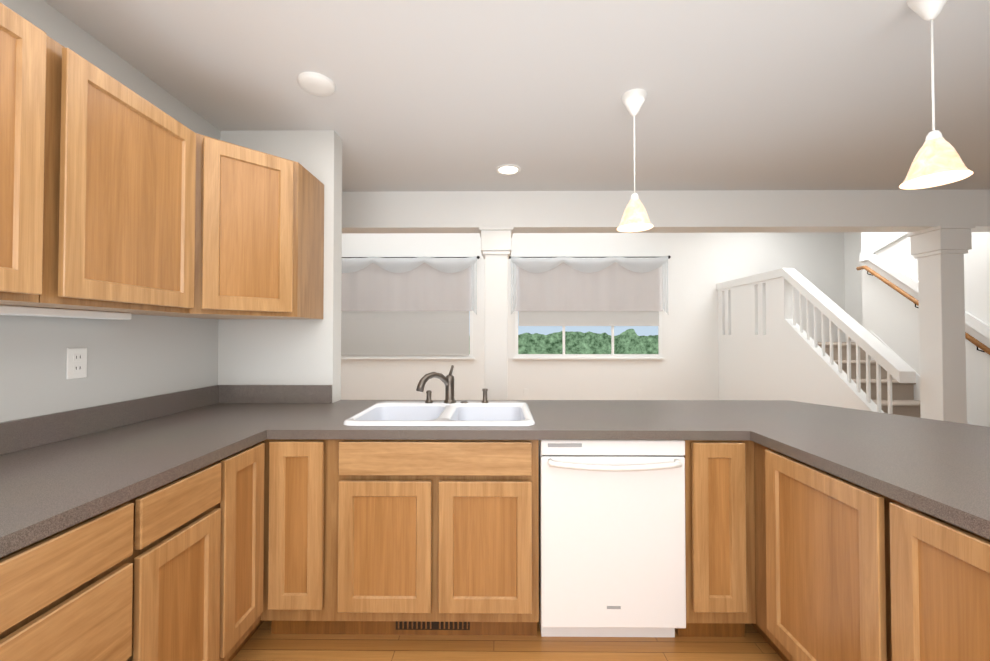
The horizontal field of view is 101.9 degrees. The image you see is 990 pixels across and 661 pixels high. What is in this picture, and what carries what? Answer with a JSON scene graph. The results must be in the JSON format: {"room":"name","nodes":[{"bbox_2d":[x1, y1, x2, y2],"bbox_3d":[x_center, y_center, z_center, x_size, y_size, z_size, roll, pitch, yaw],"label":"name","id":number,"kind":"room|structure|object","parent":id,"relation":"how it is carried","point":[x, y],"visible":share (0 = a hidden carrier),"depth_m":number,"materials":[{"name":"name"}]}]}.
{"room":"kitchen","nodes":[
{"label":"kitchen","id":0,"kind":"room"},
{"bbox_2d":[0,0,220,422],"bbox_3d":[-1.676,0.057,0.421,0.120,2.490,4.040,0,-1,1],"label":"wall","id":1,"kind":"structure","parent":0,"point":[137,356],"depth_m":1.64,"materials":[{"name":"grey paint"}]},
{"bbox_2d":[0,2,67,308],"bbox_3d":[-1.438,-0.471,0.877,0.342,0.780,0.561,0,-1,1],"label":"upper cabinet","id":2,"kind":"object","parent":1,"relation":"attached to","point":[33,66],"depth_m":1.10,"materials":[{"name":"brown wood"}]},
{"bbox_2d":[0,305,131,319],"bbox_3d":[-1.547,-0.063,1.142,0.080,0.027,1.040,0,-1,1],"label":"under-cabinet light","id":3,"kind":"object","parent":2,"relation":"attached to","point":[34,311],"visible":0.98,"depth_m":1.39,"materials":[{"name":"white plastic"}]},
{"bbox_2d":[66,348,86,378],"bbox_3d":[-1.602,0.129,1.540,0.008,0.116,0.072,0,-1,1],"label":"electrical outlet plate","id":4,"kind":"object","parent":1,"relation":"attached to","point":[76,364],"visible":1,"depth_m":1.53,"materials":[{"name":"white plastic"}]},
{"bbox_2d":[64,48,203,317],"bbox_3d":[-1.433,-0.462,1.436,0.342,0.780,0.557,0,-1,1],"label":"upper cabinet","id":5,"kind":"object","parent":1,"relation":"attached to","point":[116,195],"depth_m":1.39,"materials":[{"name":"brown wood"}]},
{"bbox_2d":[0,385,331,454],"bbox_3d":[-1.281,0.343,0.652,0.662,0.102,3.318,0,-1,1],"label":"backsplash","id":6,"kind":"structure","parent":1,"relation":"attached to","point":[24,434],"depth_m":1.76,"materials":[{"name":"grey stone"}]},
{"bbox_2d":[200,136,299,313],"bbox_3d":[-1.125,-0.456,1.848,0.266,0.740,0.266,0,-1,1],"label":"upper cabinet","id":7,"kind":"object","parent":1,"relation":"attached to","point":[250,198],"depth_m":1.84,"materials":[{"name":"brown wood"}]},
{"bbox_2d":[200,164,323,318],"bbox_3d":[-1.295,-0.453,2.021,0.607,0.780,0.606,0,-1,1],"label":"upper cabinet","id":8,"kind":"object","parent":1,"relation":"attached to","point":[311,189],"depth_m":2.16,"materials":[{"name":"brown wood"}]},
{"bbox_2d":[218,130,341,402],"bbox_3d":[-2.166,0.088,2.385,2.465,2.490,0.120,0,-1,1],"label":"wall","id":9,"kind":"structure","parent":0,"point":[279,351],"depth_m":2.32,"materials":[{"name":"white paint"}]},
{"bbox_2d":[232,620,782,660],"bbox_3d":[1.102,1.364,2.456,9.000,0.060,8.200,0,-1,1],"label":"floor","id":10,"kind":"structure","parent":0,"point":[263,643],"depth_m":1.66,"materials":[{"name":"brown wood"}]},
{"bbox_2d":[0,492,147,660],"bbox_3d":[-1.276,0.872,0.815,0.667,0.872,0.480,0,-1,1],"label":"base cabinet","id":11,"kind":"object","parent":10,"relation":"on","point":[78,592],"depth_m":0.92,"materials":[{"name":"brown wood"}]},
{"bbox_2d":[148,455,231,660],"bbox_3d":[-1.272,0.879,1.220,0.667,0.872,0.330,0,-1,1],"label":"base cabinet","id":12,"kind":"object","parent":10,"relation":"on","point":[172,570],"depth_m":1.25,"materials":[{"name":"brown wood"}]},
{"bbox_2d":[228,441,264,660],"bbox_3d":[-1.269,0.883,1.507,0.667,0.872,0.245,0,-1,1],"label":"base cabinet","id":13,"kind":"object","parent":10,"relation":"on","point":[245,590],"depth_m":1.53,"materials":[{"name":"brown wood"}]},
{"bbox_2d":[0,428,267,557],"bbox_3d":[-1.281,0.409,0.312,0.668,0.038,2.640,0,-1,1],"label":"countertop","id":14,"kind":"structure","parent":13,"relation":"on","point":[46,490],"depth_m":1.16,"materials":[{"name":"grey stone"}]},
{"bbox_2d":[117,400,989,440],"bbox_3d":[0.324,0.436,2.012,3.848,0.038,0.790,0,-1,1],"label":"countertop","id":15,"kind":"structure","parent":13,"relation":"on","point":[554,419],"depth_m":1.76,"materials":[{"name":"grey stone"}]},
{"bbox_2d":[343,401,534,425],"bbox_3d":[-0.242,0.494,1.986,0.840,0.188,0.560,0,-1,1],"label":"sink","id":16,"kind":"object","parent":15,"relation":"in","point":[419,413],"visible":0.5,"depth_m":2.15,"materials":[{"name":"white ceramic"}]},
{"bbox_2d":[416,365,488,403],"bbox_3d":[-0.225,0.299,2.172,0.380,0.207,0.162,0,-1,1],"label":"faucet","id":17,"kind":"object","parent":15,"relation":"on","point":[448,381],"visible":1,"depth_m":2.20,"materials":[{"name":"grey metal"}]},
{"bbox_2d":[261,439,376,633],"bbox_3d":[-0.819,0.890,1.956,0.304,0.872,0.643,0,-1,1],"label":"base cabinet","id":18,"kind":"object","parent":10,"relation":"on","point":[299,474],"depth_m":1.64,"materials":[{"name":"brown wood"}]},
{"bbox_2d":[333,439,538,635],"bbox_3d":[-0.242,0.976,1.950,0.851,0.700,0.643,0,-1,1],"label":"base cabinet","id":19,"kind":"object","parent":10,"relation":"on","point":[397,537],"depth_m":1.64,"materials":[{"name":"brown wood"}]},
{"bbox_2d":[479,226,512,399],"bbox_3d":[0.011,0.254,3.388,0.280,2.190,0.270,0,-1,1],"label":"column","id":20,"kind":"structure","parent":10,"relation":"on","point":[496,247],"depth_m":3.30,"materials":[{"name":"white"}]},
{"bbox_2d":[538,440,685,636],"bbox_3d":[0.487,0.891,1.923,0.592,0.868,0.652,0,-1,1],"label":"dishwasher","id":21,"kind":"object","parent":10,"relation":"on","point":[612,559],"visible":0.94,"depth_m":1.65,"materials":[{"name":"white metal"}]},
{"bbox_2d":[675,440,755,636],"bbox_3d":[0.934,0.890,1.941,0.285,0.872,0.643,0,-1,1],"label":"base cabinet","id":22,"kind":"object","parent":10,"relation":"on","point":[719,474],"depth_m":1.63,"materials":[{"name":"brown wood"}]},
{"bbox_2d":[680,400,932,419],"bbox_3d":[1.643,0.435,1.965,1.210,0.038,0.480,0,-1,1],"label":"countertop","id":23,"kind":"structure","parent":22,"relation":"on","point":[730,409],"depth_m":2.04,"materials":[{"name":"grey stone"}]},
{"bbox_2d":[752,442,759,632],"bbox_3d":[1.367,0.889,1.895,0.660,0.872,0.728,0,-1,1],"label":"base cabinet","id":24,"kind":"object","parent":10,"relation":"on","point":[756,448],"depth_m":1.64,"materials":[{"name":"brown wood"}]},
{"bbox_2d":[744,424,989,538],"bbox_3d":[1.628,0.408,0.286,1.210,0.038,2.640,0,-1,1],"label":"countertop","id":25,"kind":"structure","parent":24,"relation":"on","point":[939,469],"depth_m":1.26,"materials":[{"name":"grey stone"}]},
{"bbox_2d":[756,443,875,660],"bbox_3d":[1.362,0.880,1.293,0.660,0.872,0.475,0,-1,1],"label":"base cabinet","id":26,"kind":"object","parent":10,"relation":"on","point":[845,570],"depth_m":1.31,"materials":[{"name":"brown wood"}]},
{"bbox_2d":[717,232,989,424],"bbox_3d":[4.513,0.113,4.907,2.017,2.520,2.891,0,-1,1],"label":"staircase","id":27,"kind":"structure","parent":10,"relation":"on","point":[769,348],"depth_m":4.71,"materials":[{"name":"white"}]},
{"bbox_2d":[872,491,989,660],"bbox_3d":[1.358,0.872,0.811,0.660,0.872,0.490,0,-1,1],"label":"base cabinet","id":28,"kind":"object","parent":10,"relation":"on","point":[931,574],"depth_m":0.97,"materials":[{"name":"brown wood"}]},
{"bbox_2d":[907,225,974,423],"bbox_3d":[3.735,0.253,3.355,0.280,2.190,0.270,0,-1,1],"label":"column","id":29,"kind":"object","parent":10,"relation":"on","point":[939,251],"visible":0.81,"depth_m":3.28,"materials":[{"name":"white"}]},
{"bbox_2d":[44,0,989,191],"bbox_3d":[1.087,-1.232,0.852,9.000,0.100,4.910,0,-1,1],"label":"ceiling","id":30,"kind":"structure","parent":0,"point":[449,95],"depth_m":1.90,"materials":[{"name":"white paint"}]},
{"bbox_2d":[297,72,334,95],"bbox_3d":[-0.843,-1.152,1.898,0.164,0.026,0.164,0,-1,1],"label":"recessed light","id":31,"kind":"object","parent":30,"relation":"attached to","point":[315,83],"visible":0.98,"depth_m":1.87,"materials":[{"name":"white plastic"}]},
{"bbox_2d":[496,164,520,174],"bbox_3d":[0.096,-1.146,2.885,0.184,0.008,0.184,0,-1,1],"label":"recessed light","id":32,"kind":"object","parent":30,"relation":"in","point":[504,169],"visible":1,"depth_m":2.88,"materials":[{"name":"white"}]},
{"bbox_2d":[617,88,652,231],"bbox_3d":[0.693,-0.834,1.994,0.172,0.660,0.172,0,-1,1],"label":"pendant light","id":33,"kind":"object","parent":30,"relation":"hanging from","point":[635,218],"visible":1,"depth_m":1.97,"materials":[{"name":"frosted glass"},{"name":"white metal"}]},
{"bbox_2d":[899,0,972,188],"bbox_3d":[1.512,-0.843,1.387,0.172,0.660,0.172,0,-1,1],"label":"pendant light","id":34,"kind":"object","parent":30,"relation":"hanging from","point":[937,161],"visible":1,"depth_m":1.38,"materials":[{"name":"frosted glass"},{"name":"white metal"}]},
{"bbox_2d":[341,232,844,399],"bbox_3d":[1.088,-0.253,6.462,8.900,3.300,0.140,0,-1,1],"label":"wall","id":35,"kind":"structure","parent":0,"point":[701,266],"depth_m":6.38,"materials":[{"name":"white paint"}]},
{"bbox_2d":[341,266,474,358],"bbox_3d":[-1.512,-0.322,6.386,2.380,1.585,0.059,0,-1,1],"label":"window","id":36,"kind":"structure","parent":35,"relation":"in","point":[470,356],"depth_m":6.36,"materials":[{"name":"white wood"}]},
{"bbox_2d":[341,263,468,355],"bbox_3d":[-1.513,-0.331,6.363,2.210,1.483,0.028,0,-1,1],"label":"window blinds","id":37,"kind":"object","parent":36,"relation":"attached to","point":[412,332],"visible":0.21,"depth_m":6.36,"materials":[{"name":"grey fabric"}]},
{"bbox_2d":[469,269,469,353],"bbox_3d":[-1.512,-0.336,6.412,2.300,1.535,0.003,0,-1,1],"label":"window","id":38,"kind":"structure","parent":36,"relation":"in","point":[469,317],"depth_m":6.40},
{"bbox_2d":[341,256,479,314],"bbox_3d":[-1.513,-0.692,6.352,2.548,0.935,0.139,0,-1,1],"label":"valance","id":39,"kind":"object","parent":35,"relation":"attached to","point":[398,265],"visible":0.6,"depth_m":6.32,"materials":[{"name":"white fabric"}]},
{"bbox_2d":[513,265,664,358],"bbox_3d":[1.477,-0.322,6.359,2.380,1.585,0.059,0,-1,1],"label":"window","id":40,"kind":"structure","parent":35,"relation":"in","point":[563,355],"depth_m":6.34,"materials":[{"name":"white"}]},
{"bbox_2d":[519,262,658,325],"bbox_3d":[1.477,-0.562,6.340,2.210,1.015,0.028,0,-1,1],"label":"window blinds","id":41,"kind":"object","parent":40,"relation":"attached to","point":[577,317],"visible":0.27,"depth_m":6.34,"materials":[{"name":"grey fabric"}]},
{"bbox_2d":[509,255,670,314],"bbox_3d":[1.477,-0.693,6.325,2.548,0.935,0.139,0,-1,1],"label":"valance","id":42,"kind":"object","parent":35,"relation":"attached to","point":[591,265],"visible":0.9,"depth_m":6.29,"materials":[{"name":"white fabric"}]},
{"bbox_2d":[342,190,989,233],"bbox_3d":[1.060,-1.396,3.405,8.900,1.110,0.190,0,-1,1],"label":"header beam","id":43,"kind":"structure","parent":0,"point":[740,211],"depth_m":3.30,"materials":[{"name":"white paint"}]},
{"bbox_2d":[844,232,862,341],"bbox_3d":[5.552,-0.316,2.467,0.100,3.300,8.050,0,-1,1],"label":"wall","id":44,"kind":"structure","parent":0,"point":[853,280],"depth_m":6.20,"materials":[{"name":"white paint"}]},
{"bbox_2d":[861,232,989,426],"bbox_3d":[4.628,-0.288,4.225,0.120,3.300,1.550,0,-1,1],"label":"wall","id":45,"kind":"structure","parent":0,"point":[890,316],"depth_m":4.39,"materials":[{"name":"white paint"}]},
{"bbox_2d":[856,266,989,354],"bbox_3d":[4.525,-0.238,4.259,0.088,1.103,1.444,0,-1,1],"label":"wood handrail","id":46,"kind":"object","parent":45,"relation":"attached to","point":[974,341],"visible":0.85,"depth_m":4.38,"materials":[{"name":"brown wood"}]}
]}

